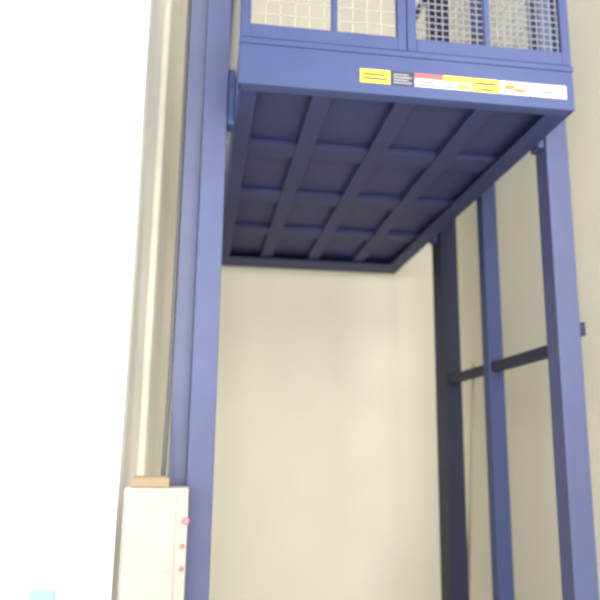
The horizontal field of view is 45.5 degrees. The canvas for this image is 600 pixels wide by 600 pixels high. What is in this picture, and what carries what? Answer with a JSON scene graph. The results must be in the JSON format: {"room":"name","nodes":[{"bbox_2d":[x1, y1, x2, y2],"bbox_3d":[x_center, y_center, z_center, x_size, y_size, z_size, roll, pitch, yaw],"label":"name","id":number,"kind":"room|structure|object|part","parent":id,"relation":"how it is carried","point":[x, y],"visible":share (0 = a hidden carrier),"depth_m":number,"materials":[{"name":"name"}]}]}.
{"room":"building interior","nodes":[
{"label":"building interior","id":0,"kind":"room"},
{"bbox_2d":[0,0,120,599],"bbox_3d":[-3.196,-1.428,3.535,4.500,7.200,0.150,2,-12,-8],"label":"wall","id":1,"kind":"structure","parent":0,"point":[58,58],"depth_m":3.48,"materials":[{"name":"white paint"}]},
{"bbox_2d":[27,589,55,599],"bbox_3d":[-1.142,1.352,3.152,0.120,0.140,0.014,2,-12,-8],"label":"wall plate","id":2,"kind":"object","parent":1,"relation":"attached to","point":[41,594],"visible":1,"depth_m":3.16,"materials":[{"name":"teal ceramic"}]},
{"bbox_2d":[77,0,180,599],"bbox_3d":[-1.101,-1.023,5.276,0.150,7.200,3.100,2,-12,-8],"label":"wall","id":3,"kind":"structure","parent":0,"point":[112,459],"depth_m":3.63,"materials":[{"name":"paint"}]},
{"bbox_2d":[137,0,173,474],"bbox_3d":[-0.945,-1.058,4.867,0.042,7.100,0.250,2,-12,-8],"label":"pipe","id":4,"kind":"object","parent":3,"relation":"attached to","point":[168,14],"visible":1,"depth_m":4.62,"materials":[{"name":"grey plastic"}]},
{"bbox_2d":[155,0,440,599],"bbox_3d":[0.057,-0.626,7.037,2.950,7.200,0.150,2,-12,-8],"label":"wall","id":5,"kind":"structure","parent":0,"point":[325,479],"depth_m":6.61,"materials":[{"name":"beige paint"}]},
{"bbox_2d":[449,0,599,599],"bbox_3d":[2.127,-1.578,2.506,0.150,7.200,9.600,2,-12,-8],"label":"wall","id":6,"kind":"structure","parent":0,"point":[532,488],"depth_m":5.03,"materials":[{"name":"beige paint"}]},
{"bbox_3d":[-1.546,1.850,1.316,7.450,0.100,9.750,2,-12,-8],"label":"floor","id":7,"kind":"structure","parent":0,"visible":0},
{"bbox_2d":[168,0,598,599],"bbox_3d":[0.328,-0.876,4.728,2.095,6.720,2.020,2,-12,-8],"label":"lift tower","id":8,"kind":"object","parent":7,"relation":"on","point":[564,328],"visible":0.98,"depth_m":3.69,"materials":[{"name":"blue metal"}]},
{"bbox_2d":[117,0,191,599],"bbox_3d":[-0.590,-1.461,3.642,0.276,5.820,0.311,2,-12,-8],"label":"control box","id":9,"kind":"object","parent":8,"relation":"attached to","point":[152,566],"visible":0.94,"depth_m":2.98,"materials":[{"name":"beige metal"}]},
{"bbox_3d":[-0.630,1.073,2.957,0.212,0.535,0.012,2,-12,-8],"label":"door","id":10,"kind":"part","parent":9,"relation":"part of","materials":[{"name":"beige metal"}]},
{"bbox_2d":[131,475,169,486],"bbox_3d":[-0.645,0.786,3.100,0.158,0.045,0.130,2,-12,-8],"label":"wood block","id":11,"kind":"object","parent":9,"relation":"on","point":[139,480],"visible":1,"depth_m":3.04,"materials":[{"name":"beige wood"}]},
{"bbox_2d":[183,517,188,523],"bbox_3d":[-0.479,0.927,3.001,0.026,0.026,0.030,2,-12,-8],"label":"button","id":12,"kind":"object","parent":9,"relation":"attached to","point":[185,519],"depth_m":2.99,"materials":[{"name":"red plastic"}]},
{"bbox_3d":[-0.437,-1.045,3.714,0.200,6.600,0.200,2,-12,-8],"label":"post","id":13,"kind":"part","parent":8,"relation":"part of","materials":[{"name":"blue metal"}]},
{"bbox_2d":[221,0,574,273],"bbox_3d":[0.314,-1.654,5.200,1.711,2.160,3.306,2,-12,-8],"label":"car","id":14,"kind":"object","parent":8,"relation":"attached to","point":[347,151],"visible":0.89,"depth_m":3.83,"materials":[{"name":"blue paint"}]},
{"bbox_3d":[-0.480,-1.792,5.148,0.040,1.935,3.240,2,-12,-8],"label":"panel","id":15,"kind":"part","parent":14,"relation":"part of","materials":[{"name":"blue paint"}]},
{"bbox_3d":[0.302,-0.747,5.007,1.616,0.135,3.276,2,-12,-8],"label":"deck plate","id":16,"kind":"part","parent":14,"relation":"part of","materials":[{"name":"blue paint"}]},
{"bbox_3d":[0.532,-1.171,3.449,1.648,0.030,0.056,2,-12,-8],"label":"sill","id":17,"kind":"part","parent":14,"relation":"part of","materials":[{"name":"blue paint"}]},
{"bbox_3d":[1.104,-1.724,5.363,0.040,1.935,3.240,2,-12,-8],"label":"panel","id":18,"kind":"part","parent":14,"relation":"part of","materials":[{"name":"blue paint"}]},
{"bbox_3d":[1.255,-0.778,4.842,0.180,6.600,0.180,2,-12,-8],"label":"post","id":19,"kind":"part","parent":8,"relation":"part of","materials":[{"name":"blue metal"}]},
{"bbox_3d":[1.385,-0.965,3.966,0.205,6.600,0.210,2,-12,-8],"label":"post","id":20,"kind":"part","parent":8,"relation":"part of","materials":[{"name":"blue metal"}]},
{"bbox_2d":[467,363,475,599],"bbox_3d":[1.223,1.563,5.141,0.024,2.156,0.609,1,-12,0],"label":"wooden pole","id":21,"kind":"object","parent":7,"relation":"on","point":[473,364],"visible":1,"depth_m":5.12,"materials":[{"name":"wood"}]}
]}

